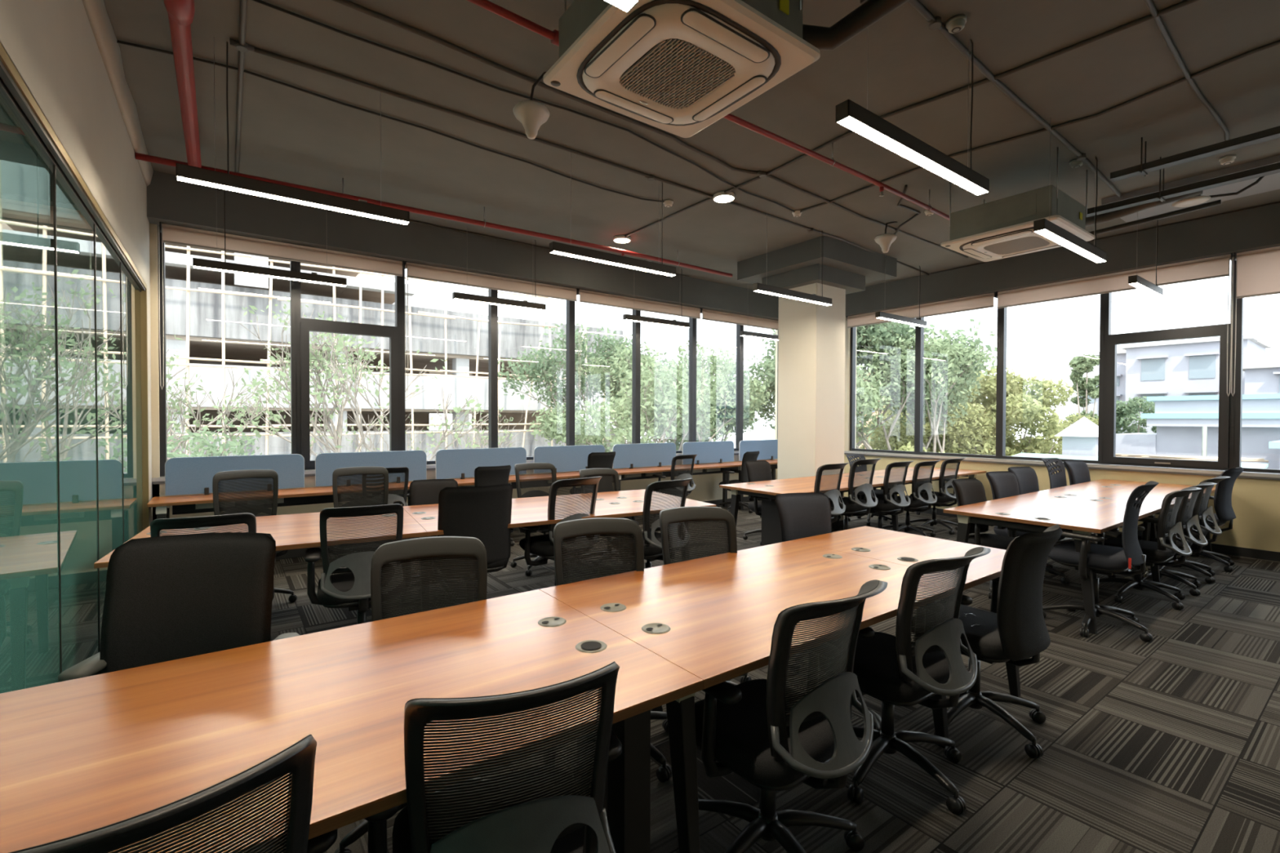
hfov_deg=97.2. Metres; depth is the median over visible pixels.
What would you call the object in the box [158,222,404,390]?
roller blind
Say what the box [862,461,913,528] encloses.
office chair
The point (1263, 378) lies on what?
apartment building
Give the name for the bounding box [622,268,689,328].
pendant lamp
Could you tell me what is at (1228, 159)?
smoke detector
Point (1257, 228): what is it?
beam
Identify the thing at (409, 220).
cable
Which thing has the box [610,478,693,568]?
office chair
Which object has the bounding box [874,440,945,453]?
tree
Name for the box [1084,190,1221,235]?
pipe
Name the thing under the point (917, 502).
office chair
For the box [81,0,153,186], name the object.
trim
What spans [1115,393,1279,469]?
house
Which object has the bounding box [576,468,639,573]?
office chair
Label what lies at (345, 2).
conduit
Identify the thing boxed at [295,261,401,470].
window
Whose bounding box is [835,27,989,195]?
pendant lamp
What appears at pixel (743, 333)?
pendant lamp
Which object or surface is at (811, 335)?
column
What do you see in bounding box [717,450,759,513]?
office chair
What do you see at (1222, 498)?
office chair
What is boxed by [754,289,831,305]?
diffuser
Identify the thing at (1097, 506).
worktable
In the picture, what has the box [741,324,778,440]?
window
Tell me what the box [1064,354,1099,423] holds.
tree
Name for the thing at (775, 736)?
office chair
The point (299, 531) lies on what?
worktable
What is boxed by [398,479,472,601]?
office chair
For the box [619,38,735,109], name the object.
grille
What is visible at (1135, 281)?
pendant lamp
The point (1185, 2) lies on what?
conduit
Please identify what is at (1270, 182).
cable tray
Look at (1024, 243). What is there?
grille
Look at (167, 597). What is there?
office chair
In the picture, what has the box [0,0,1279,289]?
ceiling
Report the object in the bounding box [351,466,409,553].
office chair
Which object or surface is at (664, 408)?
tree
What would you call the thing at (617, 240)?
diffuser
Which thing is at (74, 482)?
wall
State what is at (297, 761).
office chair
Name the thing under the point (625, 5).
pendant lamp
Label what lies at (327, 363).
tree
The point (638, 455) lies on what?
screen
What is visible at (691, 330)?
window
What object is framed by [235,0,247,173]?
conduit
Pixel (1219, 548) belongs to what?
baseboard
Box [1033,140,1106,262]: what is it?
pendant lamp
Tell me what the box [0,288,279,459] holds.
tree
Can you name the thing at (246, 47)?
junction box
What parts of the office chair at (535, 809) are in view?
armrest, seat, panel, armrest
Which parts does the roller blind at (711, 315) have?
pull chain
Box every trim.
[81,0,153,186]
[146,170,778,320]
[149,222,159,519]
[151,450,738,481]
[152,453,1279,484]
[844,450,1279,477]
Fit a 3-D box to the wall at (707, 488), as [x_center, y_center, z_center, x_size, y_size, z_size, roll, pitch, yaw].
[-1.777,0.943,7.577,12.425,0.890,0.200,0,1,-36]
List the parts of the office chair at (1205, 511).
arm, seat, arm, arm, stem, panel, backrest frame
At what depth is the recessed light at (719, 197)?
5.66 m
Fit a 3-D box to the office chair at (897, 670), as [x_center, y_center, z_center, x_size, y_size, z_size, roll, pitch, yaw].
[1.078,0.975,2.394,0.653,0.991,0.683,0,1,-34]
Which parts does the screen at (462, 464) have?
edge trim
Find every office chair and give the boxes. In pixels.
[8,734,337,852]
[57,532,300,681]
[150,512,275,601]
[212,469,297,602]
[304,503,412,624]
[327,466,394,554]
[333,536,488,852]
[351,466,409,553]
[364,661,622,852]
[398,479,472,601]
[429,483,513,606]
[474,465,515,546]
[510,462,573,575]
[519,475,601,591]
[553,517,671,783]
[567,451,615,493]
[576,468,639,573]
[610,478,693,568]
[650,506,751,711]
[652,454,697,518]
[694,579,887,852]
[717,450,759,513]
[742,460,772,545]
[774,492,841,673]
[813,462,848,523]
[818,546,991,814]
[830,458,880,530]
[845,453,892,525]
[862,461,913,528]
[882,460,940,537]
[910,457,965,534]
[911,524,1062,758]
[951,478,1017,599]
[986,471,1069,584]
[1007,466,1072,570]
[1041,457,1096,546]
[1042,480,1158,641]
[1062,460,1116,543]
[1096,487,1201,609]
[1107,482,1217,595]
[1131,475,1231,583]
[1158,466,1244,572]
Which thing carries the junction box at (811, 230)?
attached to the ceiling
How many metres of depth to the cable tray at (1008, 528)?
4.43 m
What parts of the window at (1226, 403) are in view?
handle, sash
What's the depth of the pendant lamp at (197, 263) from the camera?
5.47 m
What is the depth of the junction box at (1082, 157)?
4.80 m
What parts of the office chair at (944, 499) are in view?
arm, arm, seat, arm, arm, stem, panel, backrest frame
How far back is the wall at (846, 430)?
10.16 m
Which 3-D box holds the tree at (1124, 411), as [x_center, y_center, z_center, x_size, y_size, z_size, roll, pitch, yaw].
[29.665,3.651,34.035,3.569,10.906,3.775,0,1,-36]
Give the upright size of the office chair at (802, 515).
0.997 m
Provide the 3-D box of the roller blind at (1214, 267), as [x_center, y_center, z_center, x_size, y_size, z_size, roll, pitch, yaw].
[5.822,-1.130,7.157,0.096,1.573,2.356,0,1,-36]
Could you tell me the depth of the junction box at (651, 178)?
5.24 m
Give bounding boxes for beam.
[845,203,1279,317]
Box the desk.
[146,459,777,519]
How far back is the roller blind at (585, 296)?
8.55 m
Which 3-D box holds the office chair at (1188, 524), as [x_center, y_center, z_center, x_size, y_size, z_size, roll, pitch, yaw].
[4.686,0.964,5.093,0.645,0.956,0.714,0,1,-36]
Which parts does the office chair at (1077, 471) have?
backrest, arm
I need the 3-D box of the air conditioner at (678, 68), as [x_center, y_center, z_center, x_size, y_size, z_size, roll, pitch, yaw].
[0.175,-1.974,2.668,0.950,0.647,0.950,0,1,-36]
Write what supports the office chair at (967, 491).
on the floor
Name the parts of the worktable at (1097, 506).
leg, long rail, leg, leg, leg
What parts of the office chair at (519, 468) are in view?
arm, armrest, backrest frame, panel, arm, seat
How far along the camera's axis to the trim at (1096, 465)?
7.18 m
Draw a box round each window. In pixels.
[157,226,296,476]
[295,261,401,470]
[400,267,494,464]
[494,289,572,460]
[572,293,638,445]
[637,310,694,453]
[693,312,742,450]
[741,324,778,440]
[849,318,918,453]
[916,308,1000,458]
[999,293,1104,464]
[1102,255,1236,471]
[1233,297,1279,473]
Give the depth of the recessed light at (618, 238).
7.00 m
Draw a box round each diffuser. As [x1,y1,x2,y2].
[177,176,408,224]
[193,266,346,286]
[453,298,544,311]
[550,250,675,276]
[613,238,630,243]
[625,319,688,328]
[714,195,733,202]
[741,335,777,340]
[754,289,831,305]
[837,115,987,195]
[875,316,926,326]
[1035,229,1105,262]
[1129,282,1161,296]
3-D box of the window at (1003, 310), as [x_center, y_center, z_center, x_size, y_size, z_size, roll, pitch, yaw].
[5.620,-0.776,7.736,0.100,2.500,1.204,0,1,-36]
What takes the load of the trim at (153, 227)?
attached to the wall at (707, 488)
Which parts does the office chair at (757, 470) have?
arm, seat, armrest, backrest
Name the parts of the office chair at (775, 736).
armrest, arm, arm, seat, arm, arm, armrest, arm, panel, stem, backrest frame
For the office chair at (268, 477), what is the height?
1.061 m
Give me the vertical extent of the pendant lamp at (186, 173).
0.881 m
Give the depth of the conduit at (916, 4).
3.82 m
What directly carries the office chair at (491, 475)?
on the floor
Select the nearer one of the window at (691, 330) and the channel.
the channel
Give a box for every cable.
[116,40,664,202]
[252,0,795,212]
[408,219,688,276]
[893,184,920,234]
[930,201,1279,274]
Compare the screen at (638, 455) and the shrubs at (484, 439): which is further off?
the shrubs at (484, 439)
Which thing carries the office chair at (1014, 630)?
on the floor
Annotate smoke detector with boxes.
[663,199,673,207]
[791,209,801,217]
[924,208,933,215]
[946,13,966,33]
[1069,158,1083,168]
[1218,154,1235,164]
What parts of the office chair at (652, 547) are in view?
armrest, seat, stem, panel, backrest frame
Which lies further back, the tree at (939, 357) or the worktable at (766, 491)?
the tree at (939, 357)
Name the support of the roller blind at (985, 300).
attached to the window at (853, 330)
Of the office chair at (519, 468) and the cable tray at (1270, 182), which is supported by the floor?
the office chair at (519, 468)
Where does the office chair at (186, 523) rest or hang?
on the floor
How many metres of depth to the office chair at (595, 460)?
7.36 m
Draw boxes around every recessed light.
[613,235,631,243]
[712,191,734,203]
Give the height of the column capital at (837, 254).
0.260 m
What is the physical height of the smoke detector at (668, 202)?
0.054 m
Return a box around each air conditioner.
[542,0,820,137]
[940,146,1095,262]
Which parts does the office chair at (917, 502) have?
arm, arm, seat, arm, arm, stem, panel, backrest frame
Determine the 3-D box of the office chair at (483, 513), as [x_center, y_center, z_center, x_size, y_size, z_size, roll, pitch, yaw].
[-1.235,0.918,4.033,0.644,1.047,0.658,0,1,-30]
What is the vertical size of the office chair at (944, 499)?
0.996 m
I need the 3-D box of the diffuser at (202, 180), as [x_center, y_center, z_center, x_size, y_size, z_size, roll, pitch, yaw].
[-2.163,-1.443,3.636,1.267,0.009,0.062,0,1,-36]
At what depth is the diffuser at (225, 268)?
5.53 m
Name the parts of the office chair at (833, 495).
panel, backrest frame, stem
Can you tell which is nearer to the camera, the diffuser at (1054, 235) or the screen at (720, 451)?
the diffuser at (1054, 235)
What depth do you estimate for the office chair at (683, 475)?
8.21 m
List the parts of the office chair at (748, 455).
arm, armrest, seat, arm, backrest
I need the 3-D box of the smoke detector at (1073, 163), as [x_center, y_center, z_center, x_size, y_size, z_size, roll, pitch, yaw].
[3.812,-2.293,4.925,0.104,0.054,0.104,0,1,-36]
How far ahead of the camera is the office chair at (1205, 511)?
5.24 m
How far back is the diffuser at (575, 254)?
5.03 m
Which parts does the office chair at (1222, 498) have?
seat, arm, arm, stem, backrest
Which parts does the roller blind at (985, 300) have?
pull chain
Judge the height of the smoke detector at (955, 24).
0.054 m
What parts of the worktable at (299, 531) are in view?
leg, leg, leg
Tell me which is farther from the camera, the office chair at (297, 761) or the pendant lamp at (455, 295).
the pendant lamp at (455, 295)
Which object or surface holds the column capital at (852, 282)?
attached to the column at (811, 335)
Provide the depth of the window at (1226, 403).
6.65 m
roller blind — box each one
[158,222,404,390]
[404,261,577,395]
[576,288,701,399]
[700,307,778,403]
[844,291,997,404]
[995,253,1233,395]
[1231,245,1279,395]
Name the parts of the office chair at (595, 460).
backrest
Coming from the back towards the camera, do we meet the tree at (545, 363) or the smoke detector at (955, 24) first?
the tree at (545, 363)
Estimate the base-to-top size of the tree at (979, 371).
13.565 m
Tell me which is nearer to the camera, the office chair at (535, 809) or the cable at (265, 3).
the office chair at (535, 809)
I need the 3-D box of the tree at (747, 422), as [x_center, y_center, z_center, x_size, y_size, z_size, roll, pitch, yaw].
[3.697,2.290,34.043,6.904,13.491,7.237,-1,1,-41]
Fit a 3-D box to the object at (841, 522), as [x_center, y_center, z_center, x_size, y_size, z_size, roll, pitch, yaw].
[2.399,1.349,7.952,0.674,0.090,0.664,0,1,-36]
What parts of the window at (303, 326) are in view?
sash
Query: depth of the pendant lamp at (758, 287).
6.41 m
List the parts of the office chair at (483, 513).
armrest, seat, stem, backrest, armrest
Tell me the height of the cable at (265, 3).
0.016 m
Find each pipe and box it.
[135,152,732,277]
[163,0,201,168]
[466,0,949,220]
[802,0,909,50]
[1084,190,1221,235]
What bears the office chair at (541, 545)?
on the floor
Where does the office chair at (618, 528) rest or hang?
on the floor
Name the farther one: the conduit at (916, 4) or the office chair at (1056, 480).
the office chair at (1056, 480)
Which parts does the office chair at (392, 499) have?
panel, backrest frame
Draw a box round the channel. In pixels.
[860,0,867,4]
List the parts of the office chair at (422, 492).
backrest, arm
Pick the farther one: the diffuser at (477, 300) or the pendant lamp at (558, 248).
the diffuser at (477, 300)
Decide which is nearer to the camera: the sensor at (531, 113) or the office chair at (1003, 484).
the sensor at (531, 113)
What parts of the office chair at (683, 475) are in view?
seat, panel, backrest frame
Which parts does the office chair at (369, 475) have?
armrest, panel, seat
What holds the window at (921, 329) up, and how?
in the wall at (1255, 503)
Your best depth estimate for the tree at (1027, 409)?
26.33 m
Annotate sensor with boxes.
[512,71,550,139]
[874,221,897,253]
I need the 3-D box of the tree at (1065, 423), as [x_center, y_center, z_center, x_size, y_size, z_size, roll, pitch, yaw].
[27.501,4.083,35.247,6.089,9.997,5.584,1,1,28]
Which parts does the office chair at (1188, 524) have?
arm, arm, armrest, seat, arm, arm, stem, panel, backrest frame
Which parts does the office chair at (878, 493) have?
backrest, arm, seat, arm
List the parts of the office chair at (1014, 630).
armrest, seat, arm, armrest, arm, arm, stem, backrest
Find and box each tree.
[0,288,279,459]
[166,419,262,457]
[222,296,503,460]
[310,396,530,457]
[497,322,680,444]
[526,340,773,452]
[651,354,758,450]
[727,319,996,448]
[855,325,996,453]
[855,388,995,454]
[867,371,985,452]
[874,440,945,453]
[936,364,1076,456]
[1031,412,1117,452]
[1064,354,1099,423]
[1097,395,1156,433]
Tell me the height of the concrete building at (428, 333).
19.500 m
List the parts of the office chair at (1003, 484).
backrest, armrest, seat, arm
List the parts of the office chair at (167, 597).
backrest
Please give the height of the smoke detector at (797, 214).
0.054 m
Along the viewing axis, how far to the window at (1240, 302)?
6.26 m
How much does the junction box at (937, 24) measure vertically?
0.041 m
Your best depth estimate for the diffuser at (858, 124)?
2.93 m
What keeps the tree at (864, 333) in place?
on the ground
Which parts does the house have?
cornice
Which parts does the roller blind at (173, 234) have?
pull chain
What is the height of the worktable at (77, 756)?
0.754 m
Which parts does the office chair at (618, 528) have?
backrest frame, panel, arm, arm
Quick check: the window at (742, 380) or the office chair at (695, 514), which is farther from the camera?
the window at (742, 380)
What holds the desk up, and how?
on the floor
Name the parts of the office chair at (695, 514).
backrest frame, panel, arm, arm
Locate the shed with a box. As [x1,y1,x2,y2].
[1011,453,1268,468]
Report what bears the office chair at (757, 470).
on the floor
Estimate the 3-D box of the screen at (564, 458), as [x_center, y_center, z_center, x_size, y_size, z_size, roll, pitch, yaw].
[-0.964,0.451,7.855,1.120,0.370,0.060,0,1,-36]
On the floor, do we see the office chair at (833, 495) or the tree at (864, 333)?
the office chair at (833, 495)
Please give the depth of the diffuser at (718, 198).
5.69 m
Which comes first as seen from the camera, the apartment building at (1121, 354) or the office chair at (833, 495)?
the office chair at (833, 495)
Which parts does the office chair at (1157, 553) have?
arm, arm, seat, armrest, arm, arm, stem, panel, backrest frame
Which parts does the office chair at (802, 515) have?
backrest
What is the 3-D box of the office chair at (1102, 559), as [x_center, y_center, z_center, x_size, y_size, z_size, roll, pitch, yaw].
[3.293,0.919,4.085,0.644,1.067,0.665,-1,1,-41]
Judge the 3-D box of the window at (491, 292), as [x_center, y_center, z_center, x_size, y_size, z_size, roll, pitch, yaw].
[-2.405,-0.787,7.101,1.164,2.500,0.100,0,1,-36]
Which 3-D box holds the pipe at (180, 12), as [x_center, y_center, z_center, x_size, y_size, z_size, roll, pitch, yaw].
[-0.968,-2.155,0.992,0.127,0.242,9.200,0,1,-36]
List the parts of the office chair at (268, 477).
panel, backrest frame, armrest, arm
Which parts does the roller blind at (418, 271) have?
pull chain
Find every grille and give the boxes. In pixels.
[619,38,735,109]
[983,236,1049,254]
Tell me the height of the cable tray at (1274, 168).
0.360 m
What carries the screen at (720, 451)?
on the desk
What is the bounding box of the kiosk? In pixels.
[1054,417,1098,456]
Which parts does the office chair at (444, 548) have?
arm, panel, backrest frame, arm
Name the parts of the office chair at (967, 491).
backrest, armrest, seat, arm, armrest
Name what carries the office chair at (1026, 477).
on the floor
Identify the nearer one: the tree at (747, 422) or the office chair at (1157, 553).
the office chair at (1157, 553)
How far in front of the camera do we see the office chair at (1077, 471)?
6.87 m
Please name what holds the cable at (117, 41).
attached to the ceiling
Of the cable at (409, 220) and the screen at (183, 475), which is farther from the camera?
the cable at (409, 220)
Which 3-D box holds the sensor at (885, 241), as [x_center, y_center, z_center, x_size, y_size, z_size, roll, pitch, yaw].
[2.793,-2.163,6.408,0.243,0.379,0.237,0,1,22]
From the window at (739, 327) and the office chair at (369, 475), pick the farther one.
the window at (739, 327)
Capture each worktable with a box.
[0,526,1020,852]
[93,488,715,610]
[719,466,986,546]
[943,479,1215,634]
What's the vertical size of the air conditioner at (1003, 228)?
0.647 m
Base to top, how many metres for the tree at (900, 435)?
12.142 m
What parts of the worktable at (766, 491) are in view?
leg, leg, long rail, leg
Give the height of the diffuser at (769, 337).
0.009 m
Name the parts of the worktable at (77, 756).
leg, leg, leg, leg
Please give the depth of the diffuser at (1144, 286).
5.98 m
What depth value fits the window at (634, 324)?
8.77 m
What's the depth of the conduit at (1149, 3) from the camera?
3.56 m
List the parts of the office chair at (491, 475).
backrest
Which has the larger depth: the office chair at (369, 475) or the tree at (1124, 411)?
the tree at (1124, 411)
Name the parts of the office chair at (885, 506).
seat, stem, panel, backrest frame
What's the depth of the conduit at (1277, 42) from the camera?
4.19 m
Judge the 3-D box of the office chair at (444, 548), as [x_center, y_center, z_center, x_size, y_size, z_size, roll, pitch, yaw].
[-0.771,0.977,2.128,0.645,0.986,0.714,0,1,-20]
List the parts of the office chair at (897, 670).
armrest, arm, arm, arm, seat, armrest, arm, arm, panel, stem, backrest frame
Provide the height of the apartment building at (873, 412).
13.150 m
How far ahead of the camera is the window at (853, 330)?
10.13 m
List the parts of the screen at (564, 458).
edge trim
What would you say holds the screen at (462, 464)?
on the desk
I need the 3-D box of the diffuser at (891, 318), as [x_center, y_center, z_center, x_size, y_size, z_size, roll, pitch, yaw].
[3.736,-1.490,8.043,1.242,0.009,0.062,0,1,-36]
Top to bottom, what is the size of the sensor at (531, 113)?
0.459 m
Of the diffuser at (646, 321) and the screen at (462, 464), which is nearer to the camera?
the screen at (462, 464)
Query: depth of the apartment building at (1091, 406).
56.59 m
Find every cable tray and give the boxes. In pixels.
[1007,523,1043,533]
[1086,156,1279,217]
[1101,155,1279,222]
[1110,125,1279,182]
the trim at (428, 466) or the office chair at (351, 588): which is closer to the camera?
the office chair at (351, 588)
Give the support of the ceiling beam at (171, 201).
attached to the wall at (846, 430)
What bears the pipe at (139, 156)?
hanging from the ceiling
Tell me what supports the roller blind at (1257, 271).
attached to the window at (1240, 302)
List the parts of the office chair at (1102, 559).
arm, arm, armrest, seat, arm, armrest, arm, arm, stem, backrest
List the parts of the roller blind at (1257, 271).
pull chain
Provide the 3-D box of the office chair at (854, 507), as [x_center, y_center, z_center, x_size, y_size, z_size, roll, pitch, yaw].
[2.355,0.883,6.410,0.644,1.068,0.694,0,1,-36]
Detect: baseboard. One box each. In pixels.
[275,496,761,559]
[844,496,1279,561]
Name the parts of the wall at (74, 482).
glass panel, glass panel, glass panel, glass panel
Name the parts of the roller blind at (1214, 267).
pull chain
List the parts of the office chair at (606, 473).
backrest frame, panel, seat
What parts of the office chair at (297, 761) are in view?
panel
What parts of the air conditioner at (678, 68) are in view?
access plate, casing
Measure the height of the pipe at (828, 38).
0.180 m
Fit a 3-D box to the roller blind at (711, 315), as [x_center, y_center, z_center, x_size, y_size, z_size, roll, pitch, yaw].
[1.884,-1.181,10.017,2.202,1.574,0.095,0,1,-36]
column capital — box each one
[737,235,897,283]
[761,263,865,293]
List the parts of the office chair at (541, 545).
armrest, seat, backrest frame, panel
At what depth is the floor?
2.64 m
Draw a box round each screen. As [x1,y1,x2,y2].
[164,453,304,495]
[315,449,426,486]
[435,447,526,479]
[533,444,604,473]
[612,442,675,468]
[682,440,733,464]
[738,439,777,461]
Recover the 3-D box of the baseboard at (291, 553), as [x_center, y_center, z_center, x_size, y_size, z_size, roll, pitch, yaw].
[-0.766,1.332,8.190,9.575,0.100,0.015,0,1,-36]
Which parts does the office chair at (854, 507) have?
armrest, seat, stem, panel, backrest frame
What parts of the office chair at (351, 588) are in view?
armrest, seat, backrest frame, panel, stem, armrest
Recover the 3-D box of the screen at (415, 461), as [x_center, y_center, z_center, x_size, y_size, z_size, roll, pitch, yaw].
[-3.001,0.467,6.363,1.150,0.370,0.060,0,1,-36]
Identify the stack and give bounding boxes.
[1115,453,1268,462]
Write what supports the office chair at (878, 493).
on the floor
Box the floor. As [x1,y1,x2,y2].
[270,500,1279,852]
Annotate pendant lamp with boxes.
[176,41,409,225]
[192,189,346,286]
[452,240,546,311]
[549,181,675,276]
[604,0,639,13]
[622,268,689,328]
[739,330,777,340]
[752,214,831,306]
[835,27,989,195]
[875,254,926,326]
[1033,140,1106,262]
[1128,212,1163,297]
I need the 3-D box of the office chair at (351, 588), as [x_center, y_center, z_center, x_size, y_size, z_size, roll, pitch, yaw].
[-1.709,0.948,3.477,0.658,1.001,0.670,0,1,-28]
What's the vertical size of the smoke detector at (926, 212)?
0.054 m
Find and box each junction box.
[230,38,254,52]
[644,174,656,181]
[756,170,767,177]
[806,227,815,232]
[926,16,943,30]
[1076,153,1085,160]
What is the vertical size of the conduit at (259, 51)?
0.028 m
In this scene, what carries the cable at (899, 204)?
attached to the ceiling
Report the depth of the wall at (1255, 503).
6.28 m
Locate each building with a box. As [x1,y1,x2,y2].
[0,160,622,461]
[856,368,982,448]
[1079,375,1097,413]
[1092,350,1126,433]
[1119,334,1271,433]
[1242,362,1279,394]
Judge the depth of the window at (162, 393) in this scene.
5.46 m
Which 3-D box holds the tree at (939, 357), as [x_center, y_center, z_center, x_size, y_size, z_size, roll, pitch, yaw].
[10.314,2.522,23.281,9.055,13.361,7.653,0,1,-7]
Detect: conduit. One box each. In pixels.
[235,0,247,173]
[253,47,928,275]
[331,0,968,257]
[624,0,1199,236]
[800,40,1279,212]
[907,0,1122,196]
[1143,0,1229,140]
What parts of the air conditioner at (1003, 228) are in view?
hanger rod, fascia panel, casing, access plate, hanger rod, hanger rod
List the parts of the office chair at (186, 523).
backrest frame, panel, armrest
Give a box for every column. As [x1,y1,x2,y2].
[777,282,845,520]
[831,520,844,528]
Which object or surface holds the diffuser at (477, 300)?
attached to the pendant lamp at (455, 295)
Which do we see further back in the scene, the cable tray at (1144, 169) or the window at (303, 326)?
the window at (303, 326)
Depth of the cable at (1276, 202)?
6.64 m
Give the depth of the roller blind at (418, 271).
7.11 m
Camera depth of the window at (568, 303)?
8.07 m
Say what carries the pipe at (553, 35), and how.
hanging from the ceiling
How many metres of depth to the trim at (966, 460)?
6.99 m
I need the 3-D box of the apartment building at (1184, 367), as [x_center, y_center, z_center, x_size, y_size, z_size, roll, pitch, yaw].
[41.772,1.427,42.582,8.700,15.150,6.900,0,1,-36]
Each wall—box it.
[0,0,152,693]
[151,454,777,520]
[774,317,857,451]
[844,454,1279,551]
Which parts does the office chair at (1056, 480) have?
backrest, arm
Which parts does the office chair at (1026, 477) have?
backrest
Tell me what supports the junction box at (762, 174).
attached to the ceiling
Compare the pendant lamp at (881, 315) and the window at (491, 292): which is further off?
the pendant lamp at (881, 315)

